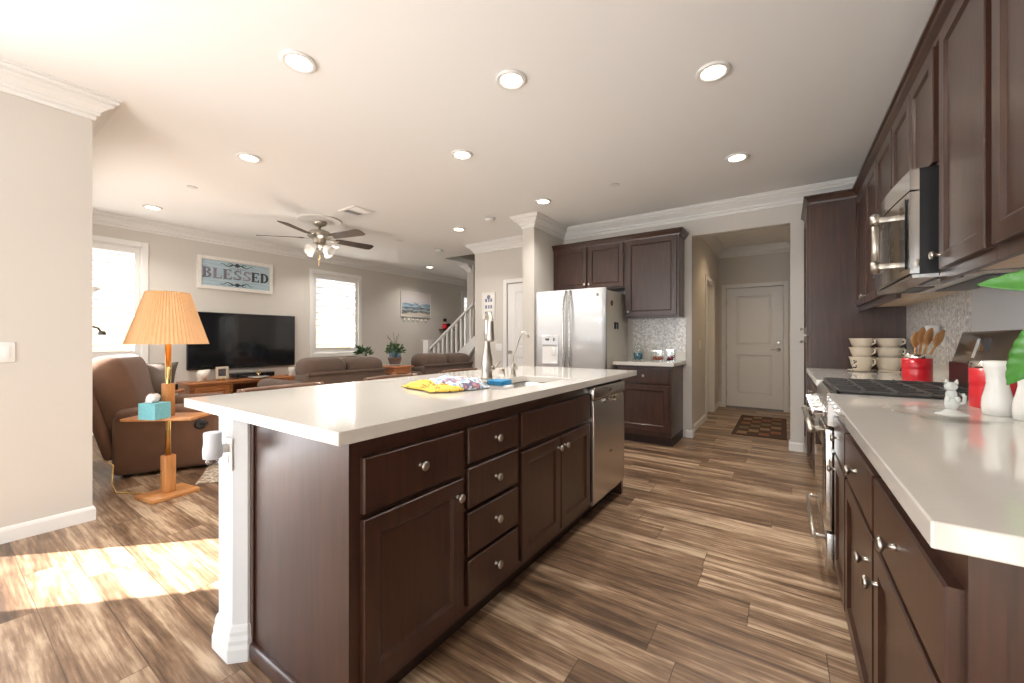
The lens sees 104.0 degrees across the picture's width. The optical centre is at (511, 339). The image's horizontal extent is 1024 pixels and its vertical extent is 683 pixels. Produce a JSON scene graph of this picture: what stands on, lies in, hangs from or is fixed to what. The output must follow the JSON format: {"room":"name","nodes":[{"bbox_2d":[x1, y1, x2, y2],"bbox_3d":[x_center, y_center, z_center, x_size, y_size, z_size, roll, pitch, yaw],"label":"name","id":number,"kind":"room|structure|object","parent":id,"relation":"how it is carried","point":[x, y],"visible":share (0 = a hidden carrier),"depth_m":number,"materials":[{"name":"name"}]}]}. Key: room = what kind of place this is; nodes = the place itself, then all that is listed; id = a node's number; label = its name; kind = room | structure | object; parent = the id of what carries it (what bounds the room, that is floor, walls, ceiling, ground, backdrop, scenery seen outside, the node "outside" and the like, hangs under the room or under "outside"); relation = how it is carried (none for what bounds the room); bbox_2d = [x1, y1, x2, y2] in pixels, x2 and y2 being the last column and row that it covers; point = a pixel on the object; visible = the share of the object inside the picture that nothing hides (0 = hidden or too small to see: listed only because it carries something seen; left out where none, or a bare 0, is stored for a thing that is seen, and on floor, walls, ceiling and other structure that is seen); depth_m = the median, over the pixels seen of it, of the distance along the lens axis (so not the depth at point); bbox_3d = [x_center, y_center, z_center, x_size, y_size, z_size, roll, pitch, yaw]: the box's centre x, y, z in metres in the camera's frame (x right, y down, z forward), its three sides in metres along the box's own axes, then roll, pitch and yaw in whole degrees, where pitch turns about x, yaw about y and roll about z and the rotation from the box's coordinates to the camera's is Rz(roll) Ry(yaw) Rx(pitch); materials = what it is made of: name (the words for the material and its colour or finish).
{"room":"kitchen","nodes":[
{"label":"kitchen","id":0,"kind":"room"},
{"bbox_2d":[0,91,91,527],"bbox_3d":[-3.785,-0.200,1.130,0.150,2.720,3.612,0,0,34],"label":"wall","id":1,"kind":"structure","parent":0,"point":[46,151],"depth_m":2.41,"materials":[{"name":"grey paint"}]},
{"bbox_2d":[0,342,14,361],"bbox_3d":[-2.913,0.070,2.271,0.009,0.116,0.118,0,0,34],"label":"light switch","id":2,"kind":"object","parent":1,"relation":"attached to","point":[7,349],"visible":1,"depth_m":2.29,"materials":[{"name":"white plastic"}]},
{"bbox_2d":[0,504,95,543],"bbox_3d":[-4.195,1.115,3.280,3.274,0.090,0.546,0,0,34],"label":"baseboard","id":3,"kind":"structure","parent":1,"relation":"attached to","point":[15,532],"depth_m":2.41,"materials":[{"name":"white paint"}]},
{"bbox_2d":[0,57,466,285],"bbox_3d":[-2.480,-1.489,5.707,3.380,0.142,12.250,0,0,34],"label":"trim","id":4,"kind":"structure","parent":1,"relation":"attached to","point":[16,79],"depth_m":2.95,"materials":[{"name":"white paint"}]},
{"bbox_2d":[464,176,856,253],"bbox_3d":[-0.670,-1.489,2.149,5.165,0.142,8.400,0,0,34],"label":"trim","id":5,"kind":"structure","parent":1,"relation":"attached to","point":[795,195],"depth_m":4.85,"materials":[{"name":"white paint"}]},
{"bbox_2d":[92,223,466,394],"bbox_3d":[-2.981,-0.200,8.110,0.150,2.720,9.140,0,0,34],"label":"wall","id":6,"kind":"structure","parent":0,"point":[172,260],"depth_m":6.81,"materials":[{"name":"grey paint"}]},
{"bbox_2d":[92,235,148,362],"bbox_3d":[-5.143,-0.485,4.900,0.184,1.586,1.016,0,0,34],"label":"window","id":7,"kind":"structure","parent":6,"relation":"in","point":[140,250],"depth_m":5.11,"materials":[{"name":"white paint"}]},
{"bbox_2d":[197,254,272,293],"bbox_3d":[-4.212,-0.988,6.135,0.035,0.480,1.020,0,0,34],"label":"wall sign","id":8,"kind":"object","parent":6,"relation":"attached to","point":[261,272],"visible":1,"depth_m":6.09,"materials":[{"name":"white wood"}]},
{"bbox_2d":[186,311,294,369],"bbox_3d":[-4.139,0.010,6.213,0.067,0.830,1.490,0,0,34],"label":"television","id":9,"kind":"object","parent":6,"relation":"attached to","point":[236,340],"visible":0.79,"depth_m":6.15,"materials":[{"name":"black plastic"}]},
{"bbox_2d":[309,268,361,356],"bbox_3d":[-3.342,-0.480,7.548,0.184,1.576,1.051,0,0,34],"label":"window","id":10,"kind":"structure","parent":6,"relation":"in","point":[356,314],"depth_m":7.50,"materials":[{"name":"white paint"}]},
{"bbox_2d":[400,290,430,317],"bbox_3d":[-2.184,-0.802,9.122,0.030,0.565,0.890,0,0,34],"label":"picture","id":11,"kind":"object","parent":6,"relation":"attached to","point":[412,304],"visible":1,"depth_m":9.10,"materials":[{"name":"multicoloured paper"}]},
{"bbox_2d":[219,383,512,624],"bbox_3d":[-0.389,0.722,2.478,0.190,0.876,2.400,0,0,34],"label":"wall","id":12,"kind":"structure","parent":0,"point":[234,485],"depth_m":1.46,"materials":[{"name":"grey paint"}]},
{"bbox_2d":[223,436,232,470],"bbox_3d":[-1.042,0.415,1.464,0.072,0.116,0.010,0,0,34],"label":"wall outlet","id":13,"kind":"object","parent":12,"relation":"attached to","point":[228,456],"visible":0.93,"depth_m":1.45,"materials":[{"name":"white plastic"}]},
{"bbox_2d":[202,431,228,459],"bbox_3d":[-1.061,0.385,1.429,0.060,0.114,0.075,0,0,34],"label":"plug","id":14,"kind":"object","parent":13,"relation":"attached to","point":[213,448],"visible":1,"depth_m":1.40,"materials":[{"name":"grey plastic"}]},
{"bbox_2d":[212,612,251,663],"bbox_3d":[-0.395,1.097,2.469,0.230,0.125,2.420,0,0,34],"label":"baseboard","id":15,"kind":"structure","parent":12,"relation":"attached to","point":[231,642],"depth_m":1.45,"materials":[{"name":"white paint"}]},
{"bbox_2d":[0,407,859,682],"bbox_3d":[-0.666,1.210,4.444,8.100,0.100,12.600,0,0,34],"label":"floor","id":16,"kind":"structure","parent":0,"point":[707,566],"depth_m":1.88,"materials":[{"name":"brown wood"}]},
{"bbox_2d":[92,286,115,342],"bbox_3d":[-4.487,0.302,4.160,0.420,1.715,0.534,0,0,34],"label":"lamp","id":17,"kind":"object","parent":16,"relation":"on","point":[101,337],"visible":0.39,"depth_m":4.22,"materials":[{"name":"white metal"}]},
{"bbox_2d":[92,354,222,475],"bbox_3d":[-3.317,0.647,3.836,1.034,1.026,1.010,0,0,-31],"label":"recliner chair","id":18,"kind":"object","parent":16,"relation":"on","point":[120,382],"visible":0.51,"depth_m":3.39,"materials":[{"name":"brown leather"}]},
{"bbox_2d":[146,362,177,394],"bbox_3d":[-3.635,0.400,4.044,0.380,0.344,0.203,0,0,-26],"label":"throw pillow","id":19,"kind":"object","parent":18,"relation":"on","point":[157,370],"visible":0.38,"depth_m":4.03,"materials":[{"name":"beige fabric"}]},
{"bbox_2d":[103,290,211,504],"bbox_3d":[-2.646,0.400,3.027,0.667,1.520,0.521,0,0,34],"label":"floor lamp","id":20,"kind":"object","parent":16,"relation":"on","point":[167,318],"visible":0.94,"depth_m":2.92,"materials":[{"name":"brown wood"}]},
{"bbox_2d":[138,393,170,419],"bbox_3d":[-2.571,0.473,2.878,0.140,0.184,0.119,0,0,9],"label":"tissue box","id":21,"kind":"object","parent":20,"relation":"on","point":[152,409],"visible":1,"depth_m":2.83,"materials":[{"name":"teal cardboard"}]},
{"bbox_2d":[120,412,211,421],"bbox_3d":[-2.575,0.575,2.997,0.470,0.020,0.250,0,0,-6],"label":"tray","id":22,"kind":"object","parent":20,"relation":"on","point":[183,416],"depth_m":2.92,"materials":[{"name":"brown wood"}]},
{"bbox_2d":[196,464,218,484],"bbox_3d":[-2.266,1.155,3.657,0.900,0.010,0.560,0,0,-28],"label":"rug","id":23,"kind":"object","parent":16,"relation":"on","point":[211,474],"visible":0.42,"depth_m":3.40,"materials":[{"name":"beige carpet"}]},
{"bbox_2d":[176,374,295,394],"bbox_3d":[-3.912,0.868,6.143,0.482,0.585,1.860,0,0,34],"label":"media console","id":24,"kind":"object","parent":16,"relation":"on","point":[230,385],"visible":0.11,"depth_m":5.61,"materials":[{"name":"brown wood"}]},
{"bbox_2d":[229,371,274,378],"bbox_3d":[-4.014,0.537,6.188,0.203,0.075,0.560,0,0,34],"label":"cable box","id":25,"kind":"object","parent":24,"relation":"on","point":[268,373],"visible":0.81,"depth_m":6.07,"materials":[{"name":"black plastic"}]},
{"bbox_2d":[237,382,323,392],"bbox_3d":[-1.251,0.718,2.350,0.471,0.884,0.500,0,0,34],"label":"counter stool","id":26,"kind":"object","parent":16,"relation":"on","point":[272,387],"visible":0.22,"depth_m":2.46,"materials":[{"name":"brown wood"}]},
{"bbox_2d":[257,356,385,386],"bbox_3d":[-2.312,0.682,5.055,0.932,0.957,1.320,0,0,34],"label":"reclining sofa","id":27,"kind":"object","parent":16,"relation":"on","point":[328,370],"visible":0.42,"depth_m":4.66,"materials":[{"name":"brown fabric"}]},
{"bbox_2d":[295,357,345,374],"bbox_3d":[-2.230,0.334,4.676,0.332,0.262,0.526,0,0,34],"label":"cushion","id":28,"kind":"object","parent":27,"relation":"on","point":[316,365],"depth_m":4.53,"materials":[{"name":"brown fabric"}]},
{"bbox_2d":[342,356,382,369],"bbox_3d":[-1.932,0.340,5.115,0.331,0.250,0.526,0,0,34],"label":"cushion","id":29,"kind":"object","parent":27,"relation":"on","point":[367,362],"depth_m":4.99,"materials":[{"name":"brown fabric"}]},
{"bbox_2d":[249,417,465,682],"bbox_3d":[-0.558,0.722,1.481,0.652,0.876,0.498,0,0,34],"label":"base cabinet","id":30,"kind":"object","parent":16,"relation":"on","point":[409,498],"depth_m":1.29,"materials":[{"name":"brown wood"}]},
{"bbox_2d":[184,366,636,446],"bbox_3d":[-0.191,0.237,2.456,1.121,0.094,2.609,0,0,34],"label":"countertop","id":31,"kind":"structure","parent":30,"relation":"on","point":[337,414],"depth_m":1.60,"materials":[{"name":"stone"}]},
{"bbox_2d":[402,379,463,392],"bbox_3d":[-0.392,0.221,2.038,0.251,0.043,0.423,0,0,-36],"label":"dish towel","id":32,"kind":"object","parent":31,"relation":"on","point":[427,385],"visible":0.67,"depth_m":1.92,"materials":[{"name":"yellow fabric"}]},
{"bbox_2d":[429,375,490,389],"bbox_3d":[-0.304,0.215,2.078,0.283,0.054,0.370,0,0,-40],"label":"dish towel","id":33,"kind":"object","parent":32,"relation":"on","point":[473,383],"visible":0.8,"depth_m":1.97,"materials":[{"name":"white fabric"}]},
{"bbox_2d":[481,311,500,379],"bbox_3d":[-0.146,0.034,2.483,0.140,0.424,0.130,0,0,34],"label":"kitchen faucet","id":34,"kind":"object","parent":31,"relation":"on","point":[487,366],"visible":1,"depth_m":2.49,"materials":[{"name":"silver metal"}]},
{"bbox_2d":[484,382,540,389],"bbox_3d":[0.022,0.373,2.353,0.352,0.174,0.755,0,0,34],"label":"sink","id":35,"kind":"object","parent":31,"relation":"in","point":[521,384],"visible":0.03,"depth_m":2.71,"materials":[{"name":"silver metal"}]},
{"bbox_2d":[487,379,513,390],"bbox_3d":[-0.063,0.293,2.283,0.128,0.134,0.105,0,0,34],"label":"sponge caddy","id":36,"kind":"object","parent":35,"relation":"hanging from","point":[496,384],"visible":0.72,"depth_m":2.25,"materials":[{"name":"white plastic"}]},
{"bbox_2d":[383,365,413,374],"bbox_3d":[-1.679,0.760,5.658,0.460,0.800,0.350,0,0,34],"label":"end table","id":37,"kind":"object","parent":16,"relation":"on","point":[392,370],"visible":0.16,"depth_m":5.51,"materials":[{"name":"brown wood"}]},
{"bbox_2d":[385,342,405,365],"bbox_3d":[-1.645,0.190,5.611,0.292,0.339,0.286,0,0,34],"label":"potted houseplant","id":38,"kind":"object","parent":37,"relation":"on","point":[393,361],"visible":1,"depth_m":5.57,"materials":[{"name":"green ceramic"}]},
{"bbox_2d":[385,353,472,374],"bbox_3d":[-1.336,0.682,6.489,0.932,0.957,1.370,0,0,34],"label":"reclining sofa","id":39,"kind":"object","parent":16,"relation":"on","point":[423,363],"visible":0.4,"depth_m":6.03,"materials":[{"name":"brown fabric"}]},
{"bbox_2d":[411,353,446,365],"bbox_3d":[-1.261,0.334,6.100,0.332,0.262,0.551,0,0,34],"label":"cushion","id":40,"kind":"object","parent":39,"relation":"on","point":[423,359],"depth_m":5.93,"materials":[{"name":"brown fabric"}]},
{"bbox_2d":[443,353,469,362],"bbox_3d":[-0.949,0.340,6.560,0.331,0.250,0.551,0,0,34],"label":"cushion","id":41,"kind":"object","parent":39,"relation":"on","point":[451,357],"depth_m":6.43,"materials":[{"name":"brown fabric"}]},
{"bbox_2d":[422,302,474,367],"bbox_3d":[-0.825,0.247,7.687,1.550,1.826,1.015,0,0,34],"label":"staircase","id":42,"kind":"structure","parent":16,"relation":"on","point":[429,346],"depth_m":7.26,"materials":[{"name":"wood"}]},
{"bbox_2d":[450,404,517,635],"bbox_3d":[-0.291,0.722,1.829,0.602,0.876,0.379,0,0,34],"label":"base cabinet","id":43,"kind":"object","parent":16,"relation":"on","point":[490,438],"visible":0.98,"depth_m":1.65,"materials":[{"name":"brown wood"}]},
{"bbox_2d":[506,381,589,585],"bbox_3d":[0.045,0.722,2.322,0.602,0.876,0.813,0,0,34],"label":"base cabinet","id":44,"kind":"object","parent":16,"relation":"on","point":[553,446],"visible":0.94,"depth_m":2.09,"materials":[{"name":"brown wood"}]},
{"bbox_2d":[536,287,626,369],"bbox_3d":[0.874,0.273,5.037,0.894,1.735,0.866,0,0,34],"label":"refrigerator","id":45,"kind":"object","parent":16,"relation":"on","point":[575,327],"visible":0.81,"depth_m":4.71,"materials":[{"name":"white metal"}]},
{"bbox_2d":[579,380,623,519],"bbox_3d":[0.448,0.728,2.893,0.608,0.865,0.580,0,0,34],"label":"dishwasher","id":46,"kind":"object","parent":16,"relation":"on","point":[606,421],"visible":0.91,"depth_m":2.67,"materials":[{"name":"silver metal"}]},
{"bbox_2d":[617,365,682,446],"bbox_3d":[1.618,0.722,4.691,0.600,0.876,0.642,0,0,34],"label":"base cabinet","id":47,"kind":"object","parent":16,"relation":"on","point":[653,398],"visible":0.94,"depth_m":4.45,"materials":[{"name":"brown wood"}]},
{"bbox_2d":[613,351,685,366],"bbox_3d":[1.621,0.214,4.693,0.667,0.140,0.655,0,0,34],"label":"countertop","id":48,"kind":"structure","parent":47,"relation":"on","point":[673,363],"depth_m":4.78,"materials":[{"name":"stone"}]},
{"bbox_2d":[731,415,786,439],"bbox_3d":[3.354,1.154,5.386,0.570,0.012,1.480,0,0,34],"label":"door mat","id":49,"kind":"object","parent":16,"relation":"on","point":[747,425],"visible":1,"depth_m":5.26,"materials":[{"name":"brown fabric"}]},
{"bbox_2d":[807,380,816,476],"bbox_3d":[2.518,0.722,2.842,0.652,0.876,1.277,0,0,34],"label":"base cabinet","id":50,"kind":"object","parent":16,"relation":"on","point":[813,388],"visible":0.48,"depth_m":3.28,"materials":[{"name":"brown wood"}]},
{"bbox_2d":[806,362,948,385],"bbox_3d":[2.525,0.214,2.837,0.655,0.140,1.287,0,0,34],"label":"countertop","id":51,"kind":"structure","parent":50,"relation":"on","point":[817,375],"depth_m":2.70,"materials":[{"name":"stone"}]},
{"bbox_2d":[848,369,875,371],"bbox_3d":[2.732,0.238,3.125,0.174,0.015,0.173,0,0,34],"label":"saucer","id":52,"kind":"object","parent":51,"relation":"on","point":[848,369],"visible":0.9,"depth_m":3.08,"materials":[{"name":"beige ceramic"}]},
{"bbox_2d":[849,356,875,369],"bbox_3d":[2.732,0.183,3.125,0.156,0.105,0.158,0,0,34],"label":"soup bowl","id":53,"kind":"object","parent":52,"relation":"on","point":[857,363],"visible":0.98,"depth_m":3.08,"materials":[{"name":"beige ceramic"}]},
{"bbox_2d":[849,347,875,356],"bbox_3d":[2.732,0.097,3.125,0.156,0.078,0.158,0,0,34],"label":"soup bowl","id":54,"kind":"object","parent":53,"relation":"on","point":[856,352],"visible":0.87,"depth_m":3.08,"materials":[{"name":"beige ceramic"}]},
{"bbox_2d":[849,338,875,347],"bbox_3d":[2.732,0.025,3.125,0.156,0.075,0.158,0,0,34],"label":"soup bowl","id":55,"kind":"object","parent":54,"relation":"on","point":[855,342],"visible":0.98,"depth_m":3.08,"materials":[{"name":"beige ceramic"}]},
{"bbox_2d":[875,357,900,372],"bbox_3d":[2.890,0.190,3.066,0.173,0.112,0.175,0,0,34],"label":"soup bowl","id":56,"kind":"object","parent":51,"relation":"on","point":[889,365],"visible":0.74,"depth_m":3.02,"materials":[{"name":"beige ceramic"}]},
{"bbox_2d":[875,347,905,357],"bbox_3d":[2.890,0.098,3.066,0.173,0.080,0.175,0,0,34],"label":"soup bowl","id":57,"kind":"object","parent":56,"relation":"on","point":[881,352],"visible":0.91,"depth_m":3.01,"materials":[{"name":"beige ceramic"}]},
{"bbox_2d":[875,338,905,347],"bbox_3d":[2.890,0.025,3.066,0.173,0.075,0.175,0,0,34],"label":"soup bowl","id":58,"kind":"object","parent":57,"relation":"on","point":[881,342],"visible":0.91,"depth_m":3.01,"materials":[{"name":"beige ceramic"}]},
{"bbox_2d":[901,354,932,381],"bbox_3d":[2.378,0.165,2.350,0.132,0.162,0.132,0,0,34],"label":"utensil canister","id":59,"kind":"object","parent":51,"relation":"on","point":[916,367],"visible":0.94,"depth_m":2.31,"materials":[{"name":"red ceramic"}]},
{"bbox_2d":[827,417,849,610],"bbox_3d":[1.613,0.722,1.511,0.652,0.876,0.392,0,0,34],"label":"base cabinet","id":60,"kind":"object","parent":16,"relation":"on","point":[840,430],"visible":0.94,"depth_m":1.69,"materials":[{"name":"brown wood"}]},
{"bbox_2d":[800,198,905,459],"bbox_3d":[3.067,-0.028,3.665,0.674,2.375,0.690,0,0,34],"label":"pantry cabinet","id":61,"kind":"object","parent":16,"relation":"on","point":[832,317],"visible":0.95,"depth_m":3.45,"materials":[{"name":"brown wood"}]},
{"bbox_2d":[801,0,955,220],"bbox_3d":[1.955,-1.230,2.068,0.374,0.070,4.655,0,0,30],"label":"crown molding","id":62,"kind":"structure","parent":61,"relation":"attached to","point":[929,38],"depth_m":2.02,"materials":[{"name":"brown wood"}]},
{"bbox_2d":[843,434,880,682],"bbox_3d":[1.339,0.722,1.109,0.652,0.876,0.580,0,0,34],"label":"base cabinet","id":63,"kind":"object","parent":16,"relation":"on","point":[860,472],"visible":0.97,"depth_m":1.25,"materials":[{"name":"brown wood"}]},
{"bbox_2d":[801,330,1021,571],"bbox_3d":[1.919,0.559,2.009,0.736,1.202,0.756,0,0,34],"label":"gas range","id":64,"kind":"object","parent":16,"relation":"on","point":[981,345],"visible":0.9,"depth_m":1.93,"materials":[{"name":"silver metal"}]},
{"bbox_2d":[815,414,835,531],"bbox_3d":[1.688,0.652,2.166,0.044,0.475,0.748,0,0,34],"label":"oven","id":65,"kind":"object","parent":64,"relation":"in","point":[825,452],"depth_m":1.89,"materials":[{"name":"silver glass"}]},
{"bbox_2d":[822,381,967,400],"bbox_3d":[1.921,0.259,2.007,0.540,0.010,0.752,0,0,34],"label":"cooktop","id":66,"kind":"object","parent":64,"relation":"in","point":[826,387],"depth_m":1.90,"materials":[{"name":"black metal"}]},
{"bbox_2d":[860,478,1023,682],"bbox_3d":[1.014,0.722,0.630,0.652,0.876,0.577,0,0,34],"label":"base cabinet","id":67,"kind":"object","parent":16,"relation":"on","point":[940,616],"visible":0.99,"depth_m":0.61,"materials":[{"name":"brown wood"}]},
{"bbox_2d":[827,393,1023,566],"bbox_3d":[1.287,0.265,1.016,0.655,0.038,1.588,0,0,34],"label":"countertop","id":68,"kind":"structure","parent":67,"relation":"on","point":[959,480],"depth_m":0.78,"materials":[{"name":"stone"}]},
{"bbox_2d":[968,361,1017,407],"bbox_3d":[1.754,0.162,1.450,0.133,0.168,0.133,0,0,34],"label":"utensil canister","id":69,"kind":"object","parent":68,"relation":"on","point":[976,375],"visible":0.34,"depth_m":1.45,"materials":[{"name":"red ceramic"}]},
{"bbox_2d":[981,360,1013,416],"bbox_3d":[1.584,0.157,1.305,0.072,0.178,0.072,0,0,-36],"label":"porcelain vase","id":70,"kind":"object","parent":68,"relation":"on","point":[997,397],"visible":0.84,"depth_m":1.29,"materials":[{"name":"white ceramic"}]},
{"bbox_2d":[977,270,1023,384],"bbox_3d":[1.251,0.021,0.806,0.357,0.450,0.260,0,0,34],"label":"potted plant","id":71,"kind":"object","parent":68,"relation":"on","point":[1014,281],"visible":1,"depth_m":0.96,"materials":[{"name":"green plant"}]},
{"bbox_2d":[1012,379,1023,421],"bbox_3d":[1.567,0.157,1.208,0.072,0.178,0.072,0,0,-36],"label":"porcelain vase","id":72,"kind":"object","parent":68,"relation":"on","point":[1018,401],"visible":0.72,"depth_m":1.21,"materials":[{"name":"white ceramic"}]},
{"bbox_3d":[1.341,0.232,1.216,0.324,0.028,0.324,0,0,34],"label":"cake plate","id":73,"kind":"object","parent":68,"relation":"on","visible":0},
{"bbox_2d":[932,379,969,416],"bbox_3d":[1.349,0.175,1.229,0.079,0.110,0.081,0,0,34],"label":"cat figurine","id":74,"kind":"object","parent":73,"relation":"on","point":[951,402],"visible":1,"depth_m":1.22,"materials":[{"name":"white ceramic"}]},
{"bbox_2d":[0,0,935,279],"bbox_3d":[-0.666,-1.610,4.444,8.100,0.100,12.600,0,0,34],"label":"ceiling","id":75,"kind":"structure","parent":0,"point":[611,93],"depth_m":2.66,"materials":[{"name":"white paint"}]},
{"bbox_2d":[236,152,261,162],"bbox_3d":[-2.244,-1.552,3.413,0.184,0.015,0.184,0,0,34],"label":"recessed light","id":76,"kind":"object","parent":75,"relation":"in","point":[247,157],"visible":1,"depth_m":3.41,"materials":[{"name":"white paint"}]},
{"bbox_2d":[280,50,316,73],"bbox_3d":[-1.193,-1.552,2.238,0.184,0.015,0.184,0,0,34],"label":"recessed light","id":77,"kind":"object","parent":75,"relation":"in","point":[298,61],"visible":1,"depth_m":2.23,"materials":[{"name":"white paint"}]},
{"bbox_2d":[256,214,373,258],"bbox_3d":[-2.468,-1.260,5.221,1.402,0.600,1.396,0,0,34],"label":"ceiling fan","id":78,"kind":"object","parent":75,"relation":"hanging from","point":[319,236],"visible":1,"depth_m":5.13,"materials":[{"name":"brown wood"}]},
{"bbox_2d":[338,205,374,216],"bbox_3d":[-1.875,-1.553,4.836,0.320,0.013,0.290,0,0,34],"label":"ceiling vent","id":79,"kind":"object","parent":75,"relation":"in","point":[353,210],"visible":1,"depth_m":4.82,"materials":[{"name":"white metal"}]},
{"bbox_2d":[451,149,472,159],"bbox_3d":[-0.420,-1.552,3.357,0.184,0.015,0.184,0,0,34],"label":"recessed light","id":80,"kind":"object","parent":75,"relation":"in","point":[459,154],"visible":1,"depth_m":3.35,"materials":[{"name":"white paint"}]},
{"bbox_2d":[496,69,525,89],"bbox_3d":[-0.006,-1.552,2.392,0.184,0.015,0.184,0,0,34],"label":"recessed light","id":81,"kind":"object","parent":75,"relation":"in","point":[508,79],"visible":1,"depth_m":2.39,"materials":[{"name":"white paint"}]},
{"bbox_2d":[696,60,730,82],"bbox_3d":[1.167,-1.552,2.321,0.184,0.015,0.184,0,0,34],"label":"recessed light","id":82,"kind":"object","parent":75,"relation":"in","point":[713,71],"visible":1,"depth_m":2.32,"materials":[{"name":"white paint"}]},
{"bbox_2d":[467,265,474,350],"bbox_3d":[-0.246,-0.200,8.294,1.285,2.720,0.600,0,0,34],"label":"wall","id":83,"kind":"structure","parent":0,"point":[470,275],"depth_m":8.34,"materials":[{"name":"grey paint"}]},
{"bbox_2d":[523,227,563,365],"bbox_3d":[0.470,-0.200,5.449,0.170,2.720,0.940,0,0,34],"label":"column","id":84,"kind":"structure","parent":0,"point":[538,254],"depth_m":5.08,"materials":[{"name":"grey paint"}]},
{"bbox_2d":[475,203,805,451],"bbox_3d":[1.564,-0.200,5.194,5.195,2.720,0.132,0,0,34],"label":"wall","id":85,"kind":"structure","parent":0,"point":[789,215],"depth_m":4.78,"materials":[{"name":"grey paint"}]},
{"bbox_2d":[482,292,494,318],"bbox_3d":[-0.376,-0.550,6.436,0.260,0.430,0.020,0,0,34],"label":"framed print","id":86,"kind":"object","parent":85,"relation":"attached to","point":[488,299],"visible":0.9,"depth_m":6.44,"materials":[{"name":"white paper"}]},
{"bbox_2d":[503,278,522,366],"bbox_3d":[0.230,0.107,6.033,0.875,2.105,0.103,0,0,34],"label":"door","id":87,"kind":"structure","parent":85,"relation":"in","point":[515,290],"depth_m":6.20,"materials":[{"name":"white paint"}]},
{"bbox_2d":[554,242,624,290],"bbox_3d":[1.043,-0.927,5.260,0.980,0.575,0.357,0,0,34],"label":"upper cabinet","id":88,"kind":"object","parent":85,"relation":"attached to","point":[600,265],"visible":0.95,"depth_m":5.10,"materials":[{"name":"brown wood"}]},
{"bbox_2d":[552,227,688,251],"bbox_3d":[1.322,-1.230,5.074,1.653,0.070,0.361,0,0,34],"label":"crown molding","id":89,"kind":"structure","parent":88,"relation":"attached to","point":[681,231],"depth_m":4.85,"materials":[{"name":"brown wood"}]},
{"bbox_2d":[625,234,683,318],"bbox_3d":[1.706,-0.743,4.810,0.618,0.945,0.357,0,0,34],"label":"upper cabinet","id":90,"kind":"object","parent":85,"relation":"attached to","point":[654,267],"visible":1,"depth_m":4.68,"materials":[{"name":"brown wood"}]},
{"bbox_2d":[694,237,718,423],"bbox_3d":[2.835,-0.200,5.957,0.120,2.720,2.560,0,0,34],"label":"wall","id":91,"kind":"structure","parent":0,"point":[706,262],"depth_m":5.54,"materials":[{"name":"grey paint"}]},
{"bbox_2d":[705,275,714,419],"bbox_3d":[2.994,0.107,6.175,0.138,2.105,0.870,0,0,34],"label":"door","id":92,"kind":"structure","parent":91,"relation":"in","point":[709,287],"depth_m":6.45,"materials":[{"name":"white paint"}]},
{"bbox_2d":[701,226,789,258],"bbox_3d":[3.342,-1.489,5.612,1.105,0.142,2.560,0,0,34],"label":"trim","id":93,"kind":"structure","parent":91,"relation":"attached to","point":[714,243],"depth_m":6.54,"materials":[{"name":"white paint"}]},
{"bbox_2d":[719,252,789,406],"bbox_3d":[4.095,-0.200,6.720,1.345,2.720,0.120,0,0,34],"label":"wall","id":94,"kind":"structure","parent":0,"point":[772,267],"depth_m":6.70,"materials":[{"name":"grey paint"}]},
{"bbox_2d":[722,281,788,411],"bbox_3d":[4.066,0.105,6.722,0.955,2.110,0.141,0,0,34],"label":"door","id":95,"kind":"structure","parent":94,"relation":"in","point":[755,320],"depth_m":6.68,"materials":[{"name":"white paint"}]},
{"bbox_3d":[1.336,-0.200,0.373,0.150,2.720,8.120,0,0,34],"label":"wall","id":96,"kind":"structure","parent":0,"visible":0},
{"bbox_2d":[892,44,938,187],"bbox_3d":[2.041,-0.963,1.858,0.350,0.504,0.764,0,0,34],"label":"upper cabinet","id":97,"kind":"object","parent":96,"relation":"attached to","point":[915,130],"visible":0.15,"depth_m":1.81,"materials":[{"name":"brown wood"}]},
{"bbox_2d":[870,165,1023,294],"bbox_3d":[1.980,-0.479,1.899,0.471,0.457,0.757,0,0,34],"label":"microwave","id":98,"kind":"object","parent":97,"relation":"attached to","point":[905,226],"visible":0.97,"depth_m":1.70,"materials":[{"name":"silver metal"}]},
{"bbox_2d":[906,290,971,363],"bbox_3d":[2.130,-0.068,1.684,0.012,0.424,3.640,0,0,34],"label":"wall","id":99,"kind":"structure","parent":96,"relation":"attached to","point":[953,312],"depth_m":2.44,"materials":[{"name":"tile"}]},
{"bbox_2d":[856,129,959,311],"bbox_3d":[2.634,-0.725,2.729,0.350,0.980,1.340,0,0,34],"label":"upper cabinet","id":100,"kind":"object","parent":99,"relation":"attached to","point":[877,184],"visible":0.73,"depth_m":2.85,"materials":[{"name":"brown wood"}]},
{"bbox_2d":[928,0,1023,281],"bbox_3d":[1.680,-0.725,1.327,0.350,0.980,0.517,0,0,34],"label":"upper cabinet","id":101,"kind":"object","parent":99,"relation":"attached to","point":[965,38],"visible":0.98,"depth_m":1.35,"materials":[{"name":"brown wood"}]},
{"bbox_2d":[992,0,1023,259],"bbox_3d":[1.201,-0.725,0.623,0.350,0.980,1.181,0,0,34],"label":"upper cabinet","id":102,"kind":"object","parent":99,"relation":"attached to","point":[1007,15],"visible":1,"depth_m":1.10,"materials":[{"name":"brown wood"}]},
{"bbox_2d":[972,287,1023,331],"bbox_3d":[2.180,-0.040,1.759,0.013,0.600,0.760,0,0,34],"label":"panel","id":103,"kind":"object","parent":96,"relation":"attached to","point":[993,309],"depth_m":1.83,"materials":[{"name":"white"}]},
{"label":"outside","id":104,"kind":"structure","parent":0,"visible":0},
{"bbox_3d":[-3.705,1.370,4.333,17.000,0.180,21.000,0,0,34],"label":"patio","id":105,"kind":"object","parent":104,"visible":0},
{"bbox_2d":[92,305,351,351],"bbox_3d":[-6.128,0.320,9.306,0.200,1.880,11.500,0,0,34],"label":"wall","id":106,"kind":"structure","parent":105,"relation":"on","point":[96,314],"depth_m":7.49,"materials":[{"name":"paint"}]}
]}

